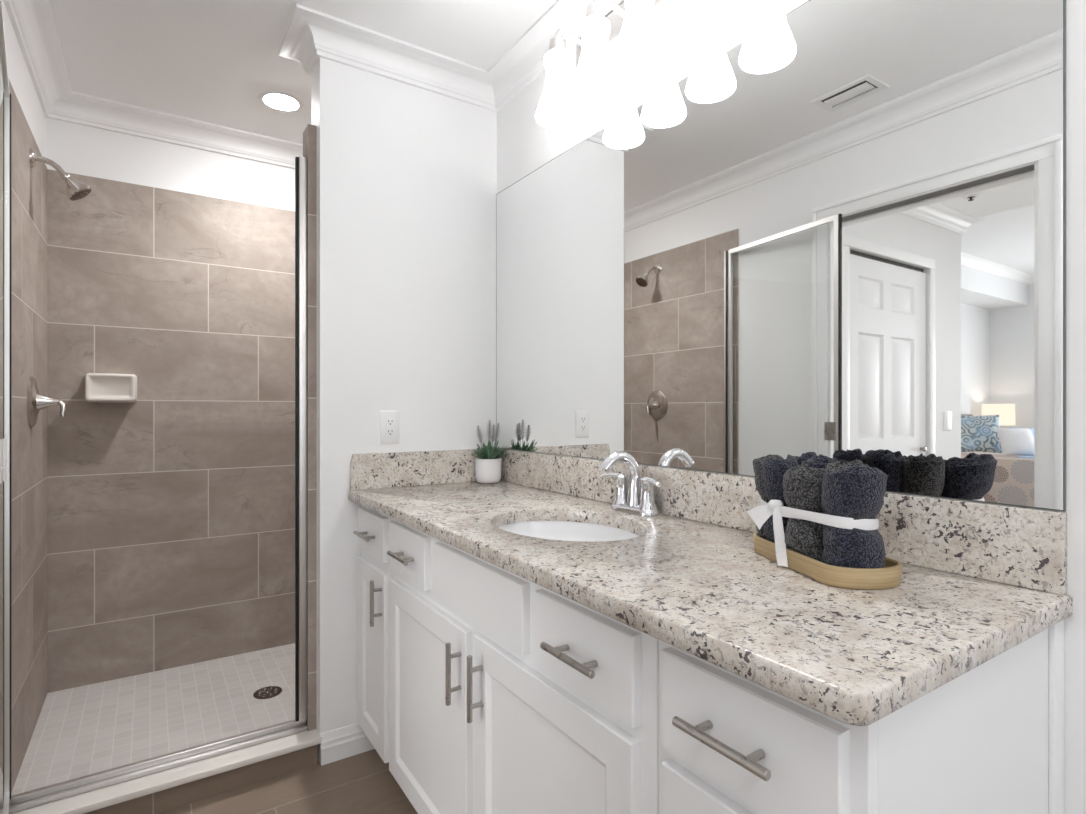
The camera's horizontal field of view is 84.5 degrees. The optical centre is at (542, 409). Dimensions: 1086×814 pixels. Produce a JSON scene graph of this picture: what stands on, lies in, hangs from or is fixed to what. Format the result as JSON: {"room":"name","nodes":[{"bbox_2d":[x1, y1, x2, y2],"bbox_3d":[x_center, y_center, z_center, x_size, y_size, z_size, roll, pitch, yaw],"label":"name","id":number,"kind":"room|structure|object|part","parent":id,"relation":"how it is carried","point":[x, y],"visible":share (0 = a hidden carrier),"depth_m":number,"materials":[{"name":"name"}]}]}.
{"room":"bathroom","nodes":[
{"label":"bathroom","id":0,"kind":"room"},
{"bbox_2d":[2,0,44,156],"bbox_3d":[-0.767,-0.004,0.433,0.110,2.495,4.786,0,0,-33],"label":"wall","id":1,"kind":"structure","parent":0,"point":[20,79],"depth_m":1.97,"materials":[{"name":"white paint"}]},
{"bbox_2d":[8,78,47,789],"bbox_3d":[-1.698,0.106,1.957,0.008,2.116,0.996,0,0,-33],"label":"tiled wall","id":2,"kind":"structure","parent":1,"relation":"attached to","point":[29,185],"depth_m":2.02,"materials":[{"name":"brown tile"}]},
{"bbox_2d":[0,0,9,813],"bbox_3d":[-1.204,0.096,1.332,0.026,1.880,0.665,0,0,-40],"label":"shower door","id":3,"kind":"structure","parent":2,"relation":"attached to","point":[4,81],"depth_m":1.46,"materials":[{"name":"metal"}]},
{"bbox_3d":[-1.012,0.096,1.118,0.010,0.080,0.050,0,0,-40],"label":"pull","id":4,"kind":"part","parent":3,"relation":"part of","materials":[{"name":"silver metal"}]},
{"bbox_3d":[-1.214,0.093,1.336,0.005,1.831,0.619,0,0,-40],"label":"glass pane","id":5,"kind":"part","parent":3,"relation":"part of","materials":[{"name":"clear glass"}]},
{"bbox_3d":[-1.214,-0.833,1.336,0.015,0.022,0.619,0,0,-40],"label":"rail","id":6,"kind":"part","parent":3,"relation":"part of","materials":[{"name":"silver metal"}]},
{"bbox_3d":[-1.214,1.022,1.336,0.015,0.027,0.619,0,0,-40],"label":"rail","id":7,"kind":"part","parent":3,"relation":"part of","materials":[{"name":"silver metal"}]},
{"bbox_2d":[27,376,66,426],"bbox_3d":[-1.708,-0.026,2.067,0.097,0.176,0.176,0,0,-33],"label":"shower valve","id":8,"kind":"object","parent":2,"relation":"attached to","point":[36,401],"visible":1,"depth_m":2.03,"materials":[{"name":"silver metal"}]},
{"bbox_3d":[-1.711,-0.026,2.064,0.064,0.064,0.064,0,0,-33],"label":"handle","id":9,"kind":"part","parent":8,"relation":"part of","materials":[{"name":"silver metal"}]},
{"bbox_3d":[-1.681,-0.004,2.081,0.037,0.064,0.022,0,0,-21],"label":"lever","id":10,"kind":"part","parent":8,"relation":"part of","materials":[{"name":"silver metal"}]},
{"bbox_2d":[29,147,91,200],"bbox_3d":[-1.676,-0.813,2.081,0.166,0.158,0.082,0,0,-33],"label":"showerhead","id":11,"kind":"object","parent":2,"relation":"attached to","point":[75,190],"visible":1,"depth_m":2.07,"materials":[{"name":"silver metal"}]},
{"bbox_3d":[-1.701,-0.839,2.065,0.090,0.058,0.019,0,0,-33],"label":"arm","id":12,"kind":"part","parent":11,"relation":"part of","materials":[{"name":"silver metal"}]},
{"bbox_2d":[12,643,294,795],"bbox_3d":[-1.115,1.185,2.408,1.462,0.119,0.868,0,0,-33],"label":"floor","id":13,"kind":"structure","parent":0,"point":[81,731],"depth_m":2.19,"materials":[{"name":"tile"}]},
{"bbox_2d":[253,686,281,698],"bbox_3d":[-1.091,1.122,2.370,0.104,0.006,0.104,0,0,-33],"label":"shower drain","id":14,"kind":"object","parent":13,"relation":"on","point":[271,691],"visible":1,"depth_m":2.36,"materials":[{"name":"brown metal"}]},
{"bbox_2d":[45,117,294,210],"bbox_3d":[-1.388,-0.004,2.823,1.478,2.495,0.110,0,0,-33],"label":"wall","id":15,"kind":"structure","parent":0,"point":[79,149],"depth_m":2.59,"materials":[{"name":"white paint"}]},
{"bbox_2d":[48,169,294,692],"bbox_3d":[-1.356,0.086,2.774,1.462,2.077,0.008,0,0,-33],"label":"tiled wall","id":16,"kind":"structure","parent":15,"relation":"attached to","point":[171,510],"depth_m":2.59,"materials":[{"name":"brown tile"}]},
{"bbox_2d":[85,373,136,402],"bbox_3d":[-1.769,-0.088,2.447,0.175,0.120,0.083,0,0,-33],"label":"soap dish","id":17,"kind":"object","parent":16,"relation":"attached to","point":[99,387],"visible":1,"depth_m":2.42,"materials":[{"name":"beige ceramic"}]},
{"bbox_2d":[158,749,417,813],"bbox_3d":[0.125,1.204,0.421,1.588,0.080,3.566,0,0,-33],"label":"floor","id":18,"kind":"structure","parent":0,"point":[362,783],"depth_m":1.80,"materials":[{"name":"tile"}]},
{"bbox_2d":[10,729,321,813],"bbox_3d":[-1.111,1.159,1.802,0.819,0.170,0.168,0,0,-33],"label":"curb","id":19,"kind":"object","parent":18,"relation":"on","point":[165,790],"visible":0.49,"depth_m":1.77,"materials":[{"name":"stone"}]},
{"bbox_2d":[353,505,391,762],"bbox_3d":[-0.339,0.735,2.042,0.579,0.858,0.303,0,0,-33],"label":"base cabinet","id":20,"kind":"object","parent":18,"relation":"on","point":[374,571],"visible":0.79,"depth_m":1.88,"materials":[{"name":"white paint"}]},
{"bbox_3d":[-0.562,0.399,1.887,0.036,0.012,0.137,0,0,-33],"label":"bar pull","id":21,"kind":"part","parent":20,"relation":"part of","materials":[{"name":"silver metal"}]},
{"bbox_3d":[-0.545,0.397,1.911,0.018,0.134,0.268,0,0,-33],"label":"drawer","id":22,"kind":"part","parent":20,"relation":"part of","materials":[{"name":"white paint"}]},
{"bbox_3d":[-0.542,0.777,1.906,0.018,0.563,0.278,0,0,-33],"label":"door","id":23,"kind":"part","parent":20,"relation":"part of","materials":[{"name":"white paint"}]},
{"bbox_3d":[-0.503,0.582,1.797,0.036,0.137,0.012,0,0,-33],"label":"bar pull","id":24,"kind":"part","parent":20,"relation":"part of","materials":[{"name":"silver metal"}]},
{"bbox_2d":[387,519,658,813],"bbox_3d":[0.052,0.735,1.447,0.579,0.858,1.118,0,0,-33],"label":"base cabinet","id":25,"kind":"object","parent":18,"relation":"on","point":[509,693],"visible":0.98,"depth_m":1.18,"materials":[{"name":"white paint"}]},
{"bbox_3d":[-0.381,0.399,1.612,0.036,0.012,0.137,0,0,-33],"label":"bar pull","id":26,"kind":"part","parent":25,"relation":"part of","materials":[{"name":"silver metal"}]},
{"bbox_3d":[-0.371,0.397,1.645,0.018,0.134,0.272,0,0,-33],"label":"drawer","id":27,"kind":"part","parent":25,"relation":"part of","materials":[{"name":"white paint"}]},
{"bbox_3d":[-0.305,0.777,1.545,0.018,0.563,0.511,0,0,-33],"label":"door","id":28,"kind":"part","parent":25,"relation":"part of","materials":[{"name":"white paint"}]},
{"bbox_3d":[-0.201,0.590,1.338,0.036,0.137,0.012,0,0,-33],"label":"bar pull","id":29,"kind":"part","parent":25,"relation":"part of","materials":[{"name":"silver metal"}]},
{"bbox_3d":[-0.143,0.582,1.249,0.036,0.137,0.012,0,0,-33],"label":"bar pull","id":30,"kind":"part","parent":25,"relation":"part of","materials":[{"name":"silver metal"}]},
{"bbox_3d":[-0.004,0.773,1.087,0.018,0.571,0.511,0,0,-33],"label":"door","id":31,"kind":"part","parent":25,"relation":"part of","materials":[{"name":"white paint"}]},
{"bbox_3d":[0.047,0.399,0.961,0.036,0.012,0.137,0,0,-33],"label":"bar pull","id":32,"kind":"part","parent":25,"relation":"part of","materials":[{"name":"silver metal"}]},
{"bbox_3d":[0.065,0.397,0.983,0.018,0.134,0.265,0,0,-33],"label":"drawer","id":33,"kind":"part","parent":25,"relation":"part of","materials":[{"name":"white paint"}]},
{"bbox_2d":[348,481,1072,725],"bbox_3d":[0.059,0.288,1.446,0.571,0.033,1.740,0,0,-33],"label":"countertop","id":34,"kind":"structure","parent":25,"relation":"on","point":[703,590],"depth_m":0.86,"materials":[{"name":"stone"}]},
{"bbox_2d":[475,457,501,482],"bbox_3d":[-0.203,0.226,2.220,0.097,0.089,0.097,0,0,-33],"label":"pot","id":35,"kind":"object","parent":34,"relation":"on","point":[488,469],"depth_m":2.18,"materials":[{"name":"white ceramic"}]},
{"bbox_2d":[472,420,506,482],"bbox_3d":[-0.205,0.155,2.203,0.132,0.231,0.135,0,0,-33],"label":"lavender","id":36,"kind":"object","parent":34,"relation":"on","point":[488,464],"visible":1,"depth_m":2.19,"materials":[{"name":"ceramic"}]},
{"bbox_2d":[498,521,638,541],"bbox_3d":[0.055,0.381,1.431,0.363,0.154,0.473,0,0,-33],"label":"sink","id":37,"kind":"object","parent":34,"relation":"in","point":[554,530],"visible":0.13,"depth_m":1.61,"materials":[{"name":"ceramic"}]},
{"bbox_2d":[599,451,661,515],"bbox_3d":[0.227,0.189,1.574,0.156,0.163,0.184,0,0,6],"label":"faucet","id":38,"kind":"object","parent":34,"relation":"on","point":[639,498],"visible":1,"depth_m":1.56,"materials":[{"name":"silver metal"}]},
{"bbox_3d":[0.192,0.183,1.644,0.076,0.018,0.027,0,0,44],"label":"lever","id":39,"kind":"part","parent":38,"relation":"part of","materials":[{"name":"silver metal"}]},
{"bbox_3d":[0.203,0.183,1.558,0.136,0.151,0.042,0,0,-33],"label":"spout","id":40,"kind":"part","parent":38,"relation":"part of","materials":[{"name":"silver metal"}]},
{"bbox_3d":[0.214,0.219,1.626,0.052,0.091,0.052,0,0,-33],"label":"handle","id":41,"kind":"part","parent":38,"relation":"part of","materials":[{"name":"silver metal"}]},
{"bbox_3d":[0.242,0.262,1.583,0.060,0.018,0.162,0,0,-33],"label":"plate","id":42,"kind":"part","parent":38,"relation":"part of","materials":[{"name":"silver metal"}]},
{"bbox_3d":[0.270,0.219,1.541,0.052,0.091,0.052,0,0,-33],"label":"handle","id":43,"kind":"part","parent":38,"relation":"part of","materials":[{"name":"silver metal"}]},
{"bbox_3d":[0.278,0.183,1.513,0.027,0.018,0.076,0,0,-21],"label":"lever","id":44,"kind":"part","parent":38,"relation":"part of","materials":[{"name":"silver metal"}]},
{"bbox_2d":[753,532,901,589],"bbox_3d":[0.479,0.255,1.034,0.132,0.032,0.288,0,0,-9],"label":"wooden tray","id":45,"kind":"object","parent":34,"relation":"on","point":[887,577],"visible":0.64,"depth_m":0.91,"materials":[{"name":"brown wood"}]},
{"bbox_2d":[753,454,783,538],"bbox_3d":[0.436,0.175,1.137,0.064,0.175,0.070,0,0,-6],"label":"rolled towel","id":46,"kind":"object","parent":45,"relation":"on","point":[757,463],"visible":0.3,"depth_m":1.13,"materials":[{"name":"grey fabric"}]},
{"bbox_2d":[762,457,798,542],"bbox_3d":[0.434,0.174,1.080,0.070,0.177,0.073,0,0,-33],"label":"rolled towel","id":47,"kind":"object","parent":45,"relation":"on","point":[773,470],"visible":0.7,"depth_m":1.06,"materials":[{"name":"fabric"}]},
{"bbox_2d":[786,452,816,464],"bbox_3d":[0.497,0.171,1.140,0.068,0.182,0.068,0,0,-33],"label":"rolled towel","id":48,"kind":"object","parent":45,"relation":"on","point":[804,457],"visible":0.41,"depth_m":1.12,"materials":[{"name":"fabric"}]},
{"bbox_2d":[782,464,827,561],"bbox_3d":[0.448,0.179,1.011,0.076,0.167,0.076,0,0,-33],"label":"rolled towel","id":49,"kind":"object","parent":45,"relation":"on","point":[802,484],"visible":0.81,"depth_m":0.98,"materials":[{"name":"grey fabric"}]},
{"bbox_2d":[747,498,878,566],"bbox_3d":[0.481,0.213,1.044,0.172,0.108,0.242,0,0,-33],"label":"ribbon","id":50,"kind":"object","parent":49,"relation":"attached to","point":[760,514],"visible":0.61,"depth_m":1.02,"materials":[{"name":"white fabric"}]},
{"bbox_2d":[801,454,837,468],"bbox_3d":[0.503,0.172,1.079,0.071,0.181,0.070,0,0,-33],"label":"rolled towel","id":51,"kind":"object","parent":45,"relation":"on","point":[820,461],"visible":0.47,"depth_m":1.06,"materials":[{"name":"fabric"}]},
{"bbox_2d":[825,460,868,471],"bbox_3d":[0.517,0.174,1.017,0.072,0.177,0.072,0,0,-33],"label":"rolled towel","id":52,"kind":"object","parent":45,"relation":"on","point":[830,467],"visible":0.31,"depth_m":1.01,"materials":[{"name":"grey fabric"}]},
{"bbox_2d":[821,463,887,567],"bbox_3d":[0.491,0.173,0.944,0.093,0.178,0.095,0,0,-41],"label":"rolled towel","id":53,"kind":"object","parent":45,"relation":"on","point":[857,492],"visible":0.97,"depth_m":0.91,"materials":[{"name":"fabric"}]},
{"bbox_2d":[659,620,1063,813],"bbox_3d":[0.445,0.735,0.851,0.580,0.858,0.306,0,0,-33],"label":"base cabinet","id":54,"kind":"object","parent":18,"relation":"on","point":[989,739],"visible":0.69,"depth_m":0.72,"materials":[{"name":"white paint"}]},
{"bbox_3d":[0.239,0.619,0.718,0.018,0.270,0.255,0,0,-33],"label":"drawer","id":55,"kind":"part","parent":54,"relation":"part of","materials":[{"name":"white paint"}]},
{"bbox_3d":[0.214,0.394,0.706,0.036,0.012,0.137,0,0,-33],"label":"bar pull","id":56,"kind":"part","parent":54,"relation":"part of","materials":[{"name":"silver metal"}]},
{"bbox_3d":[0.239,0.397,0.718,0.018,0.134,0.255,0,0,-33],"label":"drawer","id":57,"kind":"part","parent":54,"relation":"part of","materials":[{"name":"white paint"}]},
{"bbox_2d":[49,0,556,143],"bbox_3d":[-0.103,-1.281,0.869,1.698,0.060,4.786,0,0,-33],"label":"ceiling","id":58,"kind":"structure","parent":0,"point":[210,61],"depth_m":2.03,"materials":[{"name":"paint"}]},
{"bbox_2d":[258,90,303,111],"bbox_3d":[-1.060,-1.242,2.421,0.170,0.017,0.170,0,0,-33],"label":"recessed light","id":59,"kind":"object","parent":58,"relation":"in","point":[278,100],"visible":1,"depth_m":2.40,"materials":[{"name":"white plastic"}]},
{"bbox_2d":[303,124,316,730],"bbox_3d":[-0.760,0.106,2.585,0.690,2.116,0.963,0,0,-33],"label":"tiled wall","id":60,"kind":"structure","parent":0,"point":[310,132],"depth_m":2.00,"materials":[{"name":"brown tile"}]},
{"bbox_2d":[311,57,496,765],"bbox_3d":[-0.486,-0.004,2.193,0.663,2.495,0.142,0,0,-33],"label":"wall","id":61,"kind":"structure","parent":0,"point":[407,174],"depth_m":2.09,"materials":[{"name":"white paint"}]},
{"bbox_2d":[9,94,306,813],"bbox_3d":[-1.123,0.115,1.799,0.779,1.918,0.036,0,0,-33],"label":"shower door frame","id":62,"kind":"object","parent":61,"relation":"attached to","point":[18,802],"visible":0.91,"depth_m":1.99,"materials":[{"name":"silver metal"}]},
{"bbox_3d":[-0.808,0.099,2.006,0.025,1.886,0.028,0,0,-33],"label":"strike post","id":63,"kind":"part","parent":62,"relation":"part of","materials":[{"name":"silver metal"}]},
{"bbox_2d":[380,411,398,443],"bbox_3d":[-0.536,0.063,2.092,0.070,0.115,0.008,0,0,-33],"label":"wall outlet","id":64,"kind":"object","parent":61,"relation":"attached to","point":[389,420],"visible":1,"depth_m":2.09,"materials":[{"name":"white plastic"}]},
{"bbox_2d":[386,418,394,436],"bbox_3d":[-0.535,0.063,2.090,0.033,0.066,0.004,0,0,-33],"label":"receptacle","id":65,"kind":"object","parent":64,"relation":"attached to","point":[390,422],"depth_m":2.09,"materials":[{"name":"white plastic"}]},
{"bbox_2d":[349,449,481,489],"bbox_3d":[-0.420,0.211,2.160,0.546,0.120,0.020,0,0,-33],"label":"backsplash","id":66,"kind":"structure","parent":61,"relation":"attached to","point":[391,469],"depth_m":2.12,"materials":[{"name":"stone"}]},
{"bbox_2d":[497,0,1085,813],"bbox_3d":[0.560,-0.004,1.306,0.110,2.495,4.786,0,0,-33],"label":"wall","id":67,"kind":"structure","parent":0,"point":[524,145],"depth_m":0.88,"materials":[{"name":"white paint"}]},
{"bbox_2d":[3,0,624,168],"bbox_3d":[-0.104,-1.205,0.871,1.484,0.092,4.570,0,0,-33],"label":"trim","id":68,"kind":"structure","parent":67,"relation":"attached to","point":[311,34],"depth_m":2.12,"materials":[{"name":"wood"}]},
{"bbox_2d":[536,0,725,128],"bbox_3d":[0.216,-0.999,1.548,0.198,0.299,0.660,0,0,-33],"label":"vanity light","id":69,"kind":"object","parent":67,"relation":"attached to","point":[632,29],"visible":1,"depth_m":1.56,"materials":[{"name":"white glass"}]},
{"bbox_2d":[549,37,565,50],"bbox_3d":[0.043,-1.054,1.749,0.052,0.055,0.052,0,0,-33],"label":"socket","id":70,"kind":"object","parent":69,"relation":"attached to","point":[556,43],"depth_m":1.73,"materials":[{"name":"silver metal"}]},
{"bbox_3d":[0.043,-0.945,1.749,0.131,0.192,0.131,0,0,-33],"label":"lamp shade","id":71,"kind":"part","parent":69,"relation":"part of","materials":[{"name":"white glass"}]},
{"bbox_3d":[0.086,-1.095,1.777,0.123,0.048,0.022,0,0,-33],"label":"arm","id":72,"kind":"part","parent":69,"relation":"part of","materials":[{"name":"silver metal"}]},
{"bbox_2d":[586,2,603,17],"bbox_3d":[0.140,-1.054,1.603,0.052,0.055,0.052,0,0,-33],"label":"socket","id":73,"kind":"object","parent":69,"relation":"attached to","point":[594,9],"depth_m":1.58,"materials":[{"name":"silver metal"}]},
{"bbox_3d":[0.140,-0.945,1.603,0.131,0.192,0.131,0,0,-33],"label":"lamp shade","id":74,"kind":"part","parent":69,"relation":"part of","materials":[{"name":"white glass"}]},
{"bbox_3d":[0.182,-1.095,1.631,0.123,0.048,0.022,0,0,-33],"label":"arm","id":75,"kind":"part","parent":69,"relation":"part of","materials":[{"name":"silver metal"}]},
{"bbox_3d":[0.289,-1.098,1.596,0.024,0.100,0.660,0,0,-33],"label":"plate","id":76,"kind":"part","parent":69,"relation":"part of","materials":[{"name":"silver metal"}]},
{"bbox_3d":[0.236,-0.945,1.456,0.131,0.192,0.131,0,0,-33],"label":"lamp shade","id":77,"kind":"part","parent":69,"relation":"part of","materials":[{"name":"white glass"}]},
{"bbox_3d":[0.332,-0.945,1.310,0.131,0.192,0.131,0,0,-33],"label":"lamp shade","id":78,"kind":"part","parent":69,"relation":"part of","materials":[{"name":"white glass"}]},
{"bbox_2d":[496,0,1065,511],"bbox_3d":[0.295,-0.343,1.603,0.006,0.986,1.730,0,0,-33],"label":"wall mirror","id":79,"kind":"object","parent":67,"relation":"attached to","point":[840,235],"visible":0.88,"depth_m":1.19,"materials":[{"name":"silver mirror"}]},
{"bbox_2d":[497,448,1066,594],"bbox_3d":[0.288,0.211,1.600,0.020,0.120,1.735,0,0,-33],"label":"backsplash","id":80,"kind":"structure","parent":67,"relation":"attached to","point":[1024,547],"depth_m":1.04,"materials":[{"name":"stone"}]}
]}

